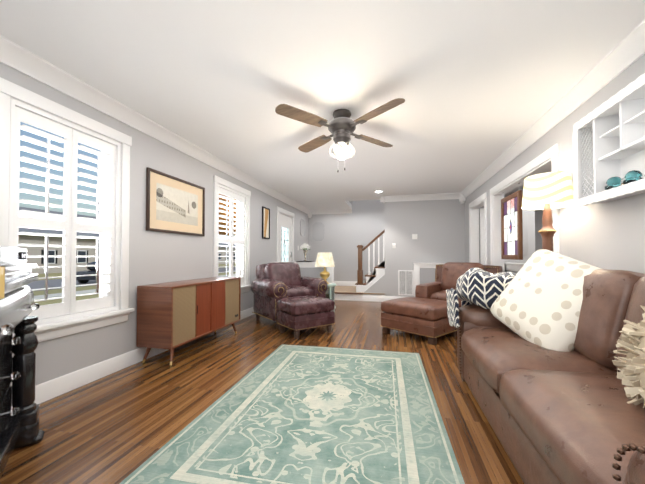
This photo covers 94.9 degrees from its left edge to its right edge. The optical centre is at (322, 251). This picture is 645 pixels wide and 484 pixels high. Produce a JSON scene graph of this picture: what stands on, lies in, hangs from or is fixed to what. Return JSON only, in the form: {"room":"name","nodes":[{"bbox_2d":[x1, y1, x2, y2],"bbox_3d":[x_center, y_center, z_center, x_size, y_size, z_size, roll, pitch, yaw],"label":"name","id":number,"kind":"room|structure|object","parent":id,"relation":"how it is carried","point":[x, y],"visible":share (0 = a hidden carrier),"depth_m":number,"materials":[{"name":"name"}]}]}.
{"room":"living room","nodes":[
{"label":"living room","id":0,"kind":"room"},
{"bbox_2d":[0,62,308,385],"bbox_3d":[-1.615,-0.092,4.380,0.200,2.440,9.900,0,-1,13],"label":"wall","id":1,"kind":"structure","parent":0,"point":[155,257],"depth_m":3.08,"materials":[{"name":"grey paint"}]},
{"bbox_2d":[0,77,134,341],"bbox_3d":[-2.058,-0.231,2.380,0.265,1.772,1.060,0,-1,13],"label":"window","id":2,"kind":"structure","parent":1,"relation":"in","point":[9,91],"depth_m":2.44,"materials":[{"name":"white wood"}]},
{"bbox_2d":[8,99,119,323],"bbox_3d":[-2.015,-0.245,2.370,0.092,1.536,0.816,0,-1,13],"label":"window shutters","id":3,"kind":"object","parent":2,"relation":"attached to","point":[70,227],"visible":0.94,"depth_m":2.34,"materials":[{"name":"white wood"}]},
{"bbox_2d":[11,307,254,407],"bbox_3d":[-1.804,1.040,3.100,0.016,0.135,6.960,0,-1,13],"label":"baseboard","id":4,"kind":"structure","parent":1,"relation":"attached to","point":[51,389],"depth_m":2.49,"materials":[{"name":"white wood"}]},
{"bbox_2d":[0,35,311,217],"bbox_3d":[-1.469,-1.200,4.365,0.110,0.225,9.505,0,-1,13],"label":"crown molding","id":5,"kind":"structure","parent":1,"relation":"attached to","point":[12,55],"depth_m":2.62,"materials":[{"name":"white wood"}]},
{"bbox_2d":[146,167,204,235],"bbox_3d":[-1.702,-0.536,3.518,0.028,0.655,0.950,0,-1,13],"label":"framed picture","id":6,"kind":"object","parent":1,"relation":"attached to","point":[175,205],"visible":1,"depth_m":3.43,"materials":[{"name":"beige paper"}]},
{"bbox_2d":[213,175,250,292],"bbox_3d":[-1.494,-0.192,4.748,0.265,1.772,1.130,0,-1,13],"label":"window","id":7,"kind":"structure","parent":1,"relation":"in","point":[217,180],"depth_m":4.98,"materials":[{"name":"white wood"}]},
{"bbox_2d":[218,185,246,284],"bbox_3d":[-1.452,-0.206,4.739,0.092,1.536,0.886,0,-1,13],"label":"window shutters","id":8,"kind":"object","parent":7,"relation":"attached to","point":[232,195],"visible":0.81,"depth_m":4.75,"materials":[{"name":"white wood"}]},
{"bbox_2d":[262,206,269,238],"bbox_3d":[-1.130,-0.567,5.927,0.028,0.620,0.330,0,-1,13],"label":"picture","id":9,"kind":"object","parent":1,"relation":"attached to","point":[265,223],"visible":1,"depth_m":5.91,"materials":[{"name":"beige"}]},
{"bbox_2d":[277,206,294,261],"bbox_3d":[-0.961,0.096,7.068,0.228,2.152,1.140,0,-1,13],"label":"door frame","id":10,"kind":"structure","parent":1,"relation":"attached to","point":[285,212],"depth_m":7.11,"materials":[{"name":"white wood"}]},
{"bbox_2d":[279,213,293,261],"bbox_3d":[-0.867,0.149,7.039,0.149,2.022,0.920,0,-1,13],"label":"front door","id":11,"kind":"structure","parent":1,"relation":"in","point":[285,253],"depth_m":7.07,"materials":[{"name":"white"}]},
{"bbox_2d":[300,219,304,236],"bbox_3d":[-0.561,-0.666,8.373,0.007,0.480,0.460,0,-1,13],"label":"plaque","id":12,"kind":"object","parent":1,"relation":"attached to","point":[302,223],"depth_m":8.35,"materials":[{"name":"grey"}]},
{"bbox_2d":[0,300,523,483],"bbox_3d":[2.136,1.164,3.493,8.000,0.100,9.950,0,-1,13],"label":"floor","id":13,"kind":"structure","parent":0,"point":[119,426],"depth_m":2.14,"materials":[{"name":"brown wood"}]},
{"bbox_2d":[0,246,44,477],"bbox_3d":[-1.495,0.175,1.114,0.566,1.798,1.230,1,-1,-38],"label":"dresser","id":14,"kind":"object","parent":13,"relation":"on","point":[19,423],"visible":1,"depth_m":1.51,"materials":[{"name":"black paint"}]},
{"bbox_2d":[136,277,240,364],"bbox_3d":[-1.484,0.733,3.512,0.400,0.768,1.320,0,-1,13],"label":"console","id":15,"kind":"object","parent":13,"relation":"on","point":[171,316],"visible":1,"depth_m":3.03,"materials":[{"name":"brown wood"}]},
{"bbox_2d":[251,262,328,328],"bbox_3d":[-0.569,0.659,4.880,1.080,0.954,0.965,1,-1,-36],"label":"armchair","id":16,"kind":"object","parent":13,"relation":"on","point":[272,283],"visible":0.56,"depth_m":4.71,"materials":[{"name":"leather"}]},
{"bbox_2d":[119,344,464,483],"bbox_3d":[0.040,1.088,2.219,1.560,0.010,2.340,0,-1,12],"label":"rug","id":17,"kind":"object","parent":13,"relation":"on","point":[290,414],"visible":0.92,"depth_m":1.78,"materials":[{"name":"teal carpet"}]},
{"bbox_2d":[271,262,334,282],"bbox_3d":[-0.418,0.687,6.138,1.329,0.940,0.170,0,-1,13],"label":"table","id":18,"kind":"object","parent":13,"relation":"on","point":[308,269],"depth_m":6.03,"materials":[{"name":"white wood"}]},
{"bbox_2d":[296,243,313,261],"bbox_3d":[-0.355,0.023,6.134,0.330,0.388,0.200,0,-1,13],"label":"vase","id":19,"kind":"object","parent":18,"relation":"on","point":[305,250],"visible":1,"depth_m":6.09,"materials":[{"name":"white ceramic"}]},
{"bbox_2d":[276,296,335,338],"bbox_3d":[-0.235,0.882,4.117,0.656,0.483,0.536,1,-1,-36],"label":"ottoman","id":20,"kind":"object","parent":13,"relation":"on","point":[297,314],"visible":1,"depth_m":3.91,"materials":[{"name":"leather"}]},
{"bbox_2d":[326,283,336,312],"bbox_3d":[0.043,0.873,5.460,0.430,0.554,0.430,0,-1,13],"label":"round side table","id":21,"kind":"object","parent":13,"relation":"on","point":[330,291],"visible":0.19,"depth_m":5.32,"materials":[{"name":"green paint"}]},
{"bbox_2d":[315,252,334,283],"bbox_3d":[0.043,0.308,5.469,0.370,0.575,0.370,0,-1,13],"label":"table lamp","id":22,"kind":"object","parent":21,"relation":"on","point":[324,259],"visible":0.79,"depth_m":5.35,"materials":[{"name":"beige fabric"}]},
{"bbox_2d":[335,286,384,300],"bbox_3d":[0.512,1.091,7.904,2.300,0.191,1.619,0,-1,13],"label":"platform floor","id":23,"kind":"structure","parent":13,"relation":"on","point":[350,293],"depth_m":7.09,"materials":[{"name":"white"}]},
{"bbox_2d":[355,258,384,291],"bbox_3d":[1.987,0.079,7.640,2.120,1.865,1.465,0,-1,13],"label":"stair","id":24,"kind":"structure","parent":23,"relation":"on","point":[375,276],"depth_m":7.07,"materials":[{"name":"white wood"}]},
{"bbox_2d":[357,229,384,283],"bbox_3d":[1.860,-0.492,6.994,2.086,2.537,0.150,0,-1,13],"label":"stair railing","id":25,"kind":"object","parent":24,"relation":"on","point":[360,272],"visible":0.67,"depth_m":7.14,"materials":[{"name":"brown wood"}]},
{"bbox_2d":[380,297,456,344],"bbox_3d":[1.308,0.888,4.006,0.678,0.468,0.818,1,-1,-41],"label":"ottoman","id":26,"kind":"object","parent":13,"relation":"on","point":[425,317],"visible":0.96,"depth_m":3.73,"materials":[{"name":"leather"}]},
{"bbox_2d":[413,263,444,296],"bbox_3d":[2.575,0.708,6.516,1.099,0.910,0.170,0,-1,13],"label":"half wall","id":27,"kind":"structure","parent":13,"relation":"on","point":[424,273],"depth_m":6.54,"materials":[{"name":"white"}]},
{"bbox_2d":[415,262,502,306],"bbox_3d":[2.070,0.649,4.490,0.980,0.962,0.946,-1,-1,43],"label":"chair","id":28,"kind":"object","parent":13,"relation":"on","point":[448,275],"visible":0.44,"depth_m":4.51,"materials":[{"name":"leather"}]},
{"bbox_2d":[505,262,524,273],"bbox_3d":[2.910,0.653,4.551,0.170,0.955,1.370,0,-1,13],"label":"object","id":29,"kind":"structure","parent":13,"relation":"on","point":[515,268],"depth_m":4.33,"materials":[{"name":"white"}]},
{"bbox_2d":[446,249,644,483],"bbox_3d":[1.358,0.528,1.512,1.013,1.105,2.300,0,-1,13],"label":"sofa","id":30,"kind":"object","parent":13,"relation":"on","point":[550,357],"visible":1,"depth_m":1.49,"materials":[{"name":"brown leather"}]},
{"bbox_2d":[446,268,515,327],"bbox_3d":[1.429,0.394,2.469,0.710,0.519,0.412,0,-1,13],"label":"throw blanket","id":31,"kind":"object","parent":30,"relation":"on","point":[478,289],"depth_m":2.37,"materials":[{"name":"multicoloured fabric"}]},
{"bbox_2d":[490,249,601,351],"bbox_3d":[1.474,0.313,1.932,0.228,0.600,0.600,30,12,-14],"label":"pillow","id":32,"kind":"object","parent":30,"relation":"on","point":[547,305],"depth_m":1.82,"materials":[{"name":"white fabric"}]},
{"bbox_2d":[522,171,573,251],"bbox_3d":[1.997,0.217,2.621,0.380,1.765,0.380,0,-1,13],"label":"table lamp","id":33,"kind":"object","parent":13,"relation":"on","point":[547,192],"visible":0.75,"depth_m":2.55,"materials":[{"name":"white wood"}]},
{"bbox_2d":[0,0,644,209],"bbox_3d":[2.136,-1.386,3.535,8.000,0.120,9.950,0,-1,13],"label":"ceiling","id":34,"kind":"structure","parent":0,"point":[479,86],"depth_m":2.19,"materials":[{"name":"white paint"}]},
{"bbox_2d":[275,98,404,171],"bbox_3d":[0.188,-1.042,2.856,1.056,0.590,1.056,0,-1,7],"label":"ceiling fan","id":35,"kind":"object","parent":34,"relation":"hanging from","point":[341,125],"visible":1,"depth_m":2.77,"materials":[{"name":"brown wood"}]},
{"bbox_2d":[309,214,340,280],"bbox_3d":[3.252,-1.059,8.224,7.900,4.500,0.200,0,-1,13],"label":"wall","id":36,"kind":"structure","parent":0,"point":[331,242],"depth_m":8.83,"materials":[{"name":"grey paint"}]},
{"bbox_2d":[312,222,323,240],"bbox_3d":[-0.129,-0.597,8.913,0.360,0.560,0.007,0,-1,13],"label":"plaque","id":37,"kind":"object","parent":36,"relation":"attached to","point":[317,231],"depth_m":8.91,"materials":[{"name":"grey"}]},
{"bbox_2d":[341,200,384,280],"bbox_3d":[1.279,-1.065,7.861,1.410,4.500,1.380,0,-1,13],"label":"wall","id":38,"kind":"structure","parent":0,"point":[347,234],"depth_m":8.62,"materials":[{"name":"grey paint"}]},
{"bbox_2d":[312,209,351,214],"bbox_3d":[0.267,-1.132,8.781,1.205,0.215,0.110,0,-1,13],"label":"crown molding","id":39,"kind":"structure","parent":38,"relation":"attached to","point":[331,211],"depth_m":8.78,"materials":[{"name":"white wood"}]},
{"bbox_2d":[334,281,356,285],"bbox_3d":[0.367,0.943,8.766,1.620,0.135,0.016,0,-1,13],"label":"baseboard","id":40,"kind":"structure","parent":38,"relation":"attached to","point":[339,283],"depth_m":8.68,"materials":[{"name":"white wood"}]},
{"bbox_2d":[298,234,416,249],"bbox_3d":[0.750,-0.212,7.354,3.028,0.338,0.638,0,-1,13],"label":"switch plates","id":41,"kind":"object","parent":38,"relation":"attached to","point":[414,236],"visible":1,"depth_m":6.74,"materials":[{"name":"white plastic"}]},
{"bbox_2d":[364,199,464,296],"bbox_3d":[2.145,-1.032,6.811,2.440,4.400,0.140,0,-1,13],"label":"wall","id":42,"kind":"structure","parent":0,"point":[437,227],"depth_m":6.71,"materials":[{"name":"grey paint"}]},
{"bbox_2d":[362,295,402,301],"bbox_3d":[2.030,1.099,6.723,2.240,0.135,0.016,0,-1,13],"label":"baseboard","id":43,"kind":"structure","parent":42,"relation":"attached to","point":[364,297],"depth_m":6.89,"materials":[{"name":"white wood"}]},
{"bbox_2d":[398,270,413,295],"bbox_3d":[1.904,0.715,6.762,0.340,0.575,0.012,0,-1,13],"label":"air vent","id":44,"kind":"object","parent":42,"relation":"in","point":[405,282],"visible":1,"depth_m":6.76,"materials":[{"name":"white metal"}]},
{"bbox_2d":[380,193,459,203],"bbox_3d":[2.165,-1.184,6.693,1.695,0.180,0.125,0,-1,13],"label":"crown molding","id":45,"kind":"structure","parent":42,"relation":"attached to","point":[444,196],"depth_m":6.67,"materials":[{"name":"white wood"}]},
{"bbox_2d":[479,206,551,262],"bbox_3d":[5.144,-0.046,7.193,3.330,2.440,0.200,0,-1,13],"label":"wall","id":46,"kind":"structure","parent":0,"point":[538,227],"depth_m":7.09,"materials":[{"name":"grey paint"}]},
{"bbox_2d":[465,54,644,273],"bbox_3d":[2.269,-0.121,2.603,0.140,2.440,8.240,0,-1,13],"label":"wall","id":47,"kind":"structure","parent":0,"point":[609,235],"depth_m":2.34,"materials":[{"name":"grey paint"}]},
{"bbox_2d":[469,192,486,264],"bbox_3d":[2.943,0.081,5.478,0.161,2.130,1.150,0,-1,13],"label":"door frame","id":48,"kind":"structure","parent":47,"relation":"attached to","point":[475,205],"depth_m":5.92,"materials":[{"name":"white wood"}]},
{"bbox_2d":[480,208,534,264],"bbox_3d":[3.552,0.140,5.704,0.900,2.000,0.156,0,-1,25],"label":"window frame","id":49,"kind":"structure","parent":47,"relation":"in","point":[528,218],"depth_m":5.56,"materials":[{"name":"white wood"}]},
{"bbox_2d":[501,183,522,259],"bbox_3d":[2.632,-0.394,4.136,0.040,1.012,0.660,0,-1,13],"label":"stained glass panel","id":50,"kind":"object","parent":47,"relation":"hanging from","point":[511,230],"visible":0.98,"depth_m":4.08,"materials":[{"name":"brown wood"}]},
{"bbox_2d":[490,143,558,271],"bbox_3d":[2.533,0.053,3.751,0.161,2.130,2.000,0,-1,13],"label":"door frame","id":51,"kind":"structure","parent":47,"relation":"attached to","point":[546,160],"depth_m":3.91,"materials":[{"name":"white wood"}]},
{"bbox_2d":[460,20,644,203],"bbox_3d":[2.160,-1.228,2.681,0.110,0.225,7.905,0,-1,13],"label":"crown molding","id":52,"kind":"structure","parent":47,"relation":"attached to","point":[626,52],"depth_m":2.45,"materials":[{"name":"white wood"}]},
{"bbox_2d":[572,73,644,207],"bbox_3d":[1.850,-0.674,1.514,0.166,0.652,1.602,0,-1,13],"label":"wall shelf","id":53,"kind":"object","parent":47,"relation":"attached to","point":[608,137],"visible":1,"depth_m":2.02,"materials":[{"name":"white wood"}]},
{"label":"outside","id":54,"kind":"structure","parent":0,"visible":0},
{"bbox_2d":[25,264,235,305],"bbox_3d":[-40.540,2.470,35.177,89.800,0.230,170.000,0,-1,13],"label":"ground","id":55,"kind":"structure","parent":54,"point":[52,283],"depth_m":16.96,"materials":[{"name":"beige"}]},
{"bbox_2d":[76,262,95,282],"bbox_3d":[-14.662,1.411,20.820,1.940,1.425,4.600,0,-1,10],"label":"parked car","id":56,"kind":"object","parent":55,"relation":"on","point":[89,271],"visible":0.21,"depth_m":18.63,"materials":[{"name":"grey paint"}]},
{"bbox_2d":[18,207,235,273],"bbox_3d":[-34.885,-1.296,36.979,14.800,7.420,88.800,0,-1,13],"label":"brick house","id":57,"kind":"structure","parent":55,"relation":"on","point":[38,250],"depth_m":32.30,"materials":[{"name":"grey"}]},
{"bbox_2d":[219,194,235,272],"bbox_3d":[-15.171,-5.000,22.506,33.028,14.402,60.539,0,-1,13],"label":"trees","id":58,"kind":"object","parent":55,"relation":"on","point":[222,218],"visible":0.04,"depth_m":31.02,"materials":[{"name":"brown plant"}]}
]}

